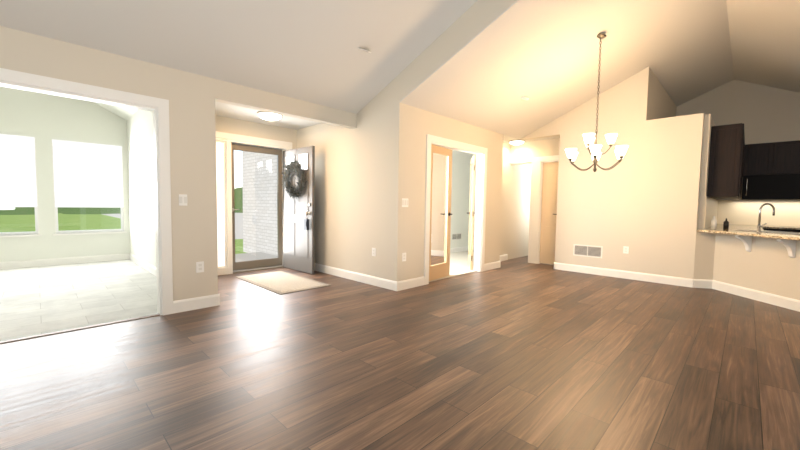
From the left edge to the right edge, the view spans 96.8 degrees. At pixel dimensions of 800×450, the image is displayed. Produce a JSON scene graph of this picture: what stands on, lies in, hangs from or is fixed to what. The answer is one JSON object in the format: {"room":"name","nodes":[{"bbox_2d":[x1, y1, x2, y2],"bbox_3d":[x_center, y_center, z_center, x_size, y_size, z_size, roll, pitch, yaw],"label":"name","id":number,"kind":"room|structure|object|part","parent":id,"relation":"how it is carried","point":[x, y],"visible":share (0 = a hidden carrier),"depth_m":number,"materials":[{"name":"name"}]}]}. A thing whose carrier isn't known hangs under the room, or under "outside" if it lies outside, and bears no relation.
{"room":"living room","nodes":[
{"label":"living room","id":0,"kind":"room"},
{"bbox_2d":[0,86,129,261],"bbox_3d":[-5.064,-1.316,3.977,4.418,4.300,3.820,4,4,44],"label":"wall","id":1,"kind":"structure","parent":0,"point":[41,116],"depth_m":6.09,"materials":[{"name":"white paint"}]},
{"bbox_2d":[0,314,159,343],"bbox_3d":[-3.044,0.923,2.911,0.050,0.007,1.850,4,4,44],"label":"trim","id":2,"kind":"structure","parent":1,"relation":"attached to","point":[153,315],"depth_m":3.10,"materials":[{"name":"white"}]},
{"bbox_2d":[0,259,157,340],"bbox_3d":[-5.130,0.854,4.075,4.563,0.054,3.900,4,4,44],"label":"floor","id":3,"kind":"structure","parent":0,"point":[54,298],"depth_m":4.18,"materials":[{"name":"white tile"}]},
{"bbox_2d":[94,102,138,119],"bbox_3d":[-4.963,-2.421,3.917,4.298,1.175,3.700,4,4,44],"label":"ceiling","id":4,"kind":"structure","parent":0,"point":[125,113],"depth_m":6.37,"materials":[{"name":"white paint"}]},
{"bbox_2d":[127,109,155,266],"bbox_3d":[-3.688,-1.375,5.385,4.418,4.300,0.120,4,4,44],"label":"wall","id":5,"kind":"structure","parent":0,"point":[140,154],"depth_m":5.97,"materials":[{"name":"white paint"}]},
{"bbox_2d":[0,26,356,300],"bbox_3d":[-3.059,-1.220,2.787,0.120,4.300,6.819,4,4,44],"label":"wall left sunroom opening","id":6,"kind":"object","parent":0,"point":[192,97],"depth_m":3.64,"materials":[{"name":"beige paint"}]},
{"bbox_2d":[0,0,476,113],"bbox_3d":[0.056,-2.070,-0.211,8.431,2.186,6.699,4,4,44],"label":"ceiling","id":7,"kind":"structure","parent":0,"point":[305,50],"depth_m":3.47,"materials":[{"name":"white paint"}]},
{"bbox_2d":[215,115,296,148],"bbox_3d":[-2.565,-1.377,5.720,0.120,4.300,1.928,4,4,44],"label":"wall","id":8,"kind":"structure","parent":0,"point":[222,124],"depth_m":5.82,"materials":[{"name":"beige paint"}]},
{"bbox_2d":[233,265,283,273],"bbox_3d":[-2.409,0.750,6.053,0.170,0.022,0.910,4,4,44],"label":"sill","id":9,"kind":"structure","parent":8,"relation":"attached to","point":[278,266],"depth_m":6.00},
{"bbox_2d":[283,146,314,273],"bbox_3d":[-1.706,-0.251,5.934,0.911,2.030,0.072,4,4,44],"label":"entry door","id":10,"kind":"structure","parent":8,"relation":"in","point":[307,265],"depth_m":5.79,"materials":[{"name":"white wood"}]},
{"bbox_2d":[281,159,307,201],"bbox_3d":[-1.767,-0.731,5.839,0.738,0.772,0.167,4,4,44],"label":"wreath","id":11,"kind":"object","parent":10,"relation":"hanging from","point":[292,167],"depth_m":5.82,"materials":[{"name":"plant"}]},
{"bbox_2d":[286,154,306,169],"bbox_3d":[-1.694,-1.030,5.891,0.661,0.250,0.073,4,4,44],"label":"glass lite","id":12,"kind":"object","parent":10,"relation":"attached to","point":[303,157],"depth_m":5.76,"materials":[{"name":"clear glass"}]},
{"bbox_2d":[235,252,277,261],"bbox_3d":[-3.312,0.773,6.799,2.160,0.105,2.298,4,4,44],"label":"concrete","id":13,"kind":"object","parent":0,"point":[255,255],"depth_m":7.62,"materials":[{"name":"grey concrete"}]},
{"bbox_2d":[215,101,559,143],"bbox_3d":[0.498,-1.792,6.346,3.344,0.250,7.128,4,4,44],"label":"ceiling","id":14,"kind":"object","parent":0,"point":[221,109],"depth_m":5.57,"materials":[{"name":"white paint"}]},
{"bbox_2d":[257,111,282,121],"bbox_3d":[-1.838,-1.543,5.018,0.346,0.167,0.346,4,4,44],"label":"ceiling light","id":15,"kind":"object","parent":14,"relation":"attached to","point":[269,116],"depth_m":4.93,"materials":[{"name":"white glass"}]},
{"bbox_2d":[509,139,524,145],"bbox_3d":[2.333,-1.629,7.097,0.302,0.104,0.302,4,4,44],"label":"ceiling light","id":16,"kind":"object","parent":14,"relation":"attached to","point":[514,142],"depth_m":7.01,"materials":[{"name":"white glass"}]},
{"bbox_2d":[0,256,799,449],"bbox_3d":[1.647,1.099,2.864,10.731,0.200,13.730,4,4,44],"label":"floor","id":17,"kind":"structure","parent":0,"point":[519,354],"depth_m":2.40,"materials":[{"name":"brown wood"}]},
{"bbox_2d":[216,137,286,274],"bbox_3d":[-2.472,-0.294,5.906,0.140,2.120,1.217,4,4,44],"label":"door frame","id":18,"kind":"structure","parent":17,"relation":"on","point":[227,161],"depth_m":5.59,"materials":[{"name":"white wood"}]},
{"bbox_2d":[216,142,224,265],"bbox_3d":[-2.809,-0.311,5.549,0.006,1.925,0.107,4,4,44],"label":"window","id":19,"kind":"structure","parent":18,"relation":"attached to","point":[219,146],"depth_m":5.55,"materials":[{"name":"white"}]},
{"bbox_2d":[231,143,281,270],"bbox_3d":[-2.410,-0.294,6.011,0.089,2.056,0.902,4,4,44],"label":"storm door","id":20,"kind":"structure","parent":18,"relation":"attached to","point":[251,264],"depth_m":6.09,"materials":[{"name":"brown"}]},
{"bbox_2d":[236,271,330,294],"bbox_3d":[-1.735,0.814,5.173,1.428,0.011,0.750,4,4,44],"label":"entry rug","id":21,"kind":"object","parent":17,"relation":"on","point":[279,282],"visible":1,"depth_m":5.07,"materials":[{"name":"beige fabric"}]},
{"bbox_2d":[697,197,799,257],"bbox_3d":[5.774,0.333,4.022,3.678,1.323,5.458,4,4,44],"label":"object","id":22,"kind":"structure","parent":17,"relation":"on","point":[751,216],"depth_m":6.45,"materials":[{"name":"stone"}]},
{"bbox_2d":[697,224,799,240],"bbox_3d":[5.772,0.161,4.007,3.678,0.032,5.443,4,4,44],"label":"countertop","id":23,"kind":"structure","parent":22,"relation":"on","point":[719,229],"depth_m":4.87,"materials":[{"name":"stone"}]},
{"bbox_2d":[711,216,716,228],"bbox_3d":[4.595,-0.034,5.197,0.066,0.190,0.068,4,4,44],"label":"bottle","id":24,"kind":"object","parent":23,"relation":"on","point":[713,222],"depth_m":5.18,"materials":[{"name":"white"}]},
{"bbox_2d":[756,203,774,232],"bbox_3d":[4.693,-0.092,4.556,0.165,0.381,0.203,4,4,44],"label":"faucet","id":25,"kind":"object","parent":23,"relation":"on","point":[759,226],"depth_m":4.56,"materials":[{"name":"silver metal"}]},
{"bbox_2d":[736,230,799,234],"bbox_3d":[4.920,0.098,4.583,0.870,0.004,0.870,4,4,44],"label":"sink","id":26,"kind":"object","parent":23,"relation":"in","point":[741,231],"depth_m":4.58,"materials":[{"name":"metal"}]},
{"bbox_2d":[763,228,799,232],"bbox_3d":[6.691,0.464,6.478,0.756,0.815,0.644,4,4,44],"label":"range","id":27,"kind":"object","parent":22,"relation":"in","point":[797,230],"depth_m":6.10,"materials":[{"name":"black metal"}]},
{"bbox_2d":[297,0,516,280],"bbox_3d":[1.773,-1.156,2.919,10.251,4.300,0.120,4,4,44],"label":"wall","id":28,"kind":"structure","parent":0,"point":[360,171],"depth_m":4.96,"materials":[{"name":"beige paint"}]},
{"bbox_2d":[372,248,375,255],"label":"outlet","id":29,"kind":"object","parent":28,"relation":"attached to","point":[373,249],"depth_m":4.98,"materials":[{"name":"white plastic"}]},
{"bbox_2d":[429,250,475,281],"bbox_3d":[1.174,0.744,7.222,1.680,0.010,5.081,4,4,44],"label":"floor carpet","id":30,"kind":"object","parent":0,"point":[459,265],"visible":0.19,"depth_m":6.74,"materials":[{"name":"beige carpet"}]},
{"bbox_2d":[403,105,502,279],"bbox_3d":[0.938,-1.319,5.628,0.120,4.300,2.594,4,4,44],"label":"wall","id":31,"kind":"structure","parent":0,"point":[420,123],"depth_m":5.01,"materials":[{"name":"beige paint"}]},
{"bbox_2d":[402,253,405,261],"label":"outlet","id":32,"kind":"object","parent":31,"relation":"attached to","point":[403,254],"depth_m":4.75,"materials":[{"name":"white plastic"}]},
{"bbox_2d":[402,198,408,206],"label":"light switch","id":33,"kind":"object","parent":31,"relation":"attached to","point":[405,202],"depth_m":4.72,"materials":[{"name":"white plastic"}]},
{"bbox_2d":[450,150,476,247],"bbox_3d":[1.184,-1.404,7.208,1.740,4.300,5.201,4,4,44],"label":"wall","id":34,"kind":"structure","parent":0,"point":[460,191],"depth_m":8.64,"materials":[{"name":"white paint"}]},
{"bbox_2d":[452,233,461,239],"bbox_3d":[1.377,0.279,8.595,0.010,0.160,0.400,4,4,44],"label":"air vent","id":35,"kind":"object","parent":34,"relation":"in","point":[455,236],"visible":1,"depth_m":8.59,"materials":[{"name":"white metal"}]},
{"bbox_2d":[474,138,559,259],"bbox_3d":[2.862,-1.380,7.215,1.374,4.300,2.606,4,4,44],"label":"wall","id":36,"kind":"structure","parent":0,"point":[516,179],"depth_m":7.59,"materials":[{"name":"beige paint"}]},
{"bbox_2d":[400,0,799,138],"bbox_3d":[4.915,-1.816,4.165,7.560,2.305,6.329,4,4,44],"label":"ceiling","id":37,"kind":"structure","parent":0,"point":[546,52],"depth_m":4.75,"materials":[{"name":"white paint"}]},
{"bbox_2d":[565,33,627,171],"bbox_3d":[2.436,-1.500,4.371,0.735,1.686,0.735,4,4,44],"label":"chandelier","id":38,"kind":"object","parent":37,"relation":"hanging from","point":[620,151],"visible":1,"depth_m":4.33,"materials":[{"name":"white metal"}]},
{"bbox_2d":[520,67,714,278],"bbox_3d":[4.380,-1.348,7.048,2.820,4.300,2.984,4,4,44],"label":"wall","id":39,"kind":"structure","parent":0,"point":[651,203],"depth_m":5.66,"materials":[{"name":"beige paint"}]},
{"bbox_2d":[573,244,602,257],"bbox_3d":[3.242,0.450,6.141,0.460,0.200,0.010,4,4,44],"label":"air vent","id":40,"kind":"object","parent":39,"relation":"in","point":[578,250],"visible":1,"depth_m":6.14,"materials":[{"name":"white metal"}]},
{"bbox_2d":[623,246,628,253],"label":"outlet","id":41,"kind":"object","parent":39,"relation":"attached to","point":[625,249],"depth_m":5.74,"materials":[{"name":"white plastic"}]},
{"bbox_2d":[676,79,799,226],"bbox_3d":[5.539,-1.169,4.155,4.629,4.300,5.750,4,4,44],"label":"wall","id":42,"kind":"structure","parent":0,"point":[768,114],"depth_m":6.78,"materials":[{"name":"beige paint"}]},
{"bbox_2d":[704,197,799,228],"bbox_3d":[6.712,-0.129,4.908,3.619,0.471,2.853,4,4,44],"label":"backsplash","id":43,"kind":"structure","parent":42,"relation":"attached to","point":[740,212],"depth_m":6.70,"materials":[{"name":"beige tile"}]},
{"bbox_2d":[707,123,799,199],"bbox_3d":[6.796,-0.886,4.943,3.623,1.035,2.640,4,4,44],"label":"upper cabinet","id":44,"kind":"object","parent":42,"relation":"attached to","point":[730,159],"visible":0.99,"depth_m":5.25,"materials":[{"name":"brown wood"}]},
{"bbox_2d":[741,174,799,199],"bbox_3d":[6.780,-0.685,6.488,0.756,0.441,0.438,4,4,44],"label":"microwave","id":45,"kind":"object","parent":44,"relation":"attached to","point":[781,186],"visible":1,"depth_m":6.37,"materials":[{"name":"black metal"}]},
{"bbox_2d":[693,232,799,299],"bbox_3d":[4.470,0.599,3.469,0.363,0.815,3.530,1,3,-1],"label":"wall","id":46,"kind":"structure","parent":0,"point":[768,268],"depth_m":4.57,"materials":[{"name":"beige paint"}]},
{"bbox_3d":[0.328,-1.017,0.057,8.551,4.300,7.640,4,4,44],"label":"wall","id":47,"kind":"structure","parent":0,"visible":0},
{"bbox_2d":[0,134,126,237],"bbox_3d":[-6.448,-0.623,5.640,0.130,1.650,3.330,4,4,44],"label":"sunroom window","id":48,"kind":"structure","parent":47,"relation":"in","point":[85,174],"depth_m":6.21,"materials":[{"name":"white glass"}]},
{"bbox_3d":[-6.473,-0.640,5.664,0.060,1.620,3.270,4,4,44],"label":"frame","id":49,"kind":"part","parent":48,"relation":"part of","materials":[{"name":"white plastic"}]},
{"bbox_2d":[179,194,187,205],"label":"light switch","id":50,"kind":"object","parent":47,"relation":"attached to","point":[183,199],"depth_m":3.63,"materials":[{"name":"white plastic"}]},
{"bbox_2d":[196,261,203,272],"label":"outlet","id":51,"kind":"object","parent":47,"relation":"attached to","point":[199,265],"depth_m":3.77,"materials":[{"name":"white plastic"}]},
{"bbox_2d":[0,68,558,314],"bbox_3d":[-0.958,-0.292,5.471,8.394,2.210,2.557,-1,4,-34],"label":"door frame","id":52,"kind":"structure","parent":47,"relation":"attached to","point":[159,107],"depth_m":3.54,"materials":[{"name":"white wood"}]},
{"bbox_2d":[0,245,799,313],"bbox_3d":[0.247,0.888,3.364,12.849,0.125,11.900,4,4,44],"label":"baseboard","id":53,"kind":"structure","parent":47,"relation":"attached to","point":[195,303],"depth_m":5.36,"materials":[{"name":"white wood"}]},
{"bbox_2d":[429,144,451,280],"bbox_3d":[0.577,-0.180,5.439,0.153,2.015,0.699,4,4,42],"label":"french door","id":54,"kind":"structure","parent":47,"relation":"in","point":[441,158],"depth_m":5.46,"materials":[{"name":"beige paint"}]},
{"bbox_3d":[0.594,-0.234,5.428,0.063,1.680,0.466,4,4,44],"label":"glass panel","id":55,"kind":"part","parent":54,"relation":"part of","materials":[{"name":"clear glass"}]},
{"bbox_2d":[467,155,475,269],"bbox_3d":[1.339,-0.230,6.544,0.154,2.014,0.699,1,3,2],"label":"french door","id":56,"kind":"structure","parent":47,"relation":"in","point":[472,164],"depth_m":6.26,"materials":[{"name":"beige paint"}]},
{"bbox_3d":[1.321,-0.285,6.547,0.287,1.680,0.378,4,4,44],"label":"glass panel","id":57,"kind":"part","parent":56,"relation":"part of","materials":[{"name":"clear glass"}]},
{"bbox_2d":[539,161,558,264],"bbox_3d":[2.957,-0.226,6.945,0.396,2.005,0.094,4,4,44],"label":"closet door","id":58,"kind":"structure","parent":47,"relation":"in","point":[550,169],"depth_m":6.97,"materials":[{"name":"beige wood"}]},
{"label":"outside","id":59,"kind":"structure","parent":0,"visible":0},
{"bbox_2d":[0,213,245,253],"bbox_3d":[-26.212,-0.721,29.107,61.849,0.080,85.000,4,4,44],"label":"lawn","id":60,"kind":"structure","parent":59,"point":[8,223],"depth_m":19.29,"materials":[{"name":"green plant"}]},
{"bbox_2d":[0,187,242,214],"bbox_3d":[-26.249,-2.830,38.694,10.102,3.898,120.735,4,4,44],"label":"trees","id":61,"kind":"object","parent":60,"relation":"on","point":[238,192],"visible":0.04,"depth_m":31.86,"materials":[{"name":"green plant"}]},
{"bbox_2d":[242,151,277,255],"bbox_3d":[-2.902,-0.888,7.826,3.248,3.320,0.578,4,4,44],"label":"brick wall","id":62,"kind":"structure","parent":60,"relation":"on","point":[259,170],"depth_m":8.35,"materials":[{"name":"white brick"}]},
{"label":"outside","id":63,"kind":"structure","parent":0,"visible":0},
{"bbox_2d":[103,213,242,238],"bbox_3d":[-6.720,-1.730,51.423,56.500,0.019,55.800,4,4,44],"label":"street","id":64,"kind":"structure","parent":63,"point":[238,216],"depth_m":21.19,"materials":[{"name":"grey asphalt"}]}
]}

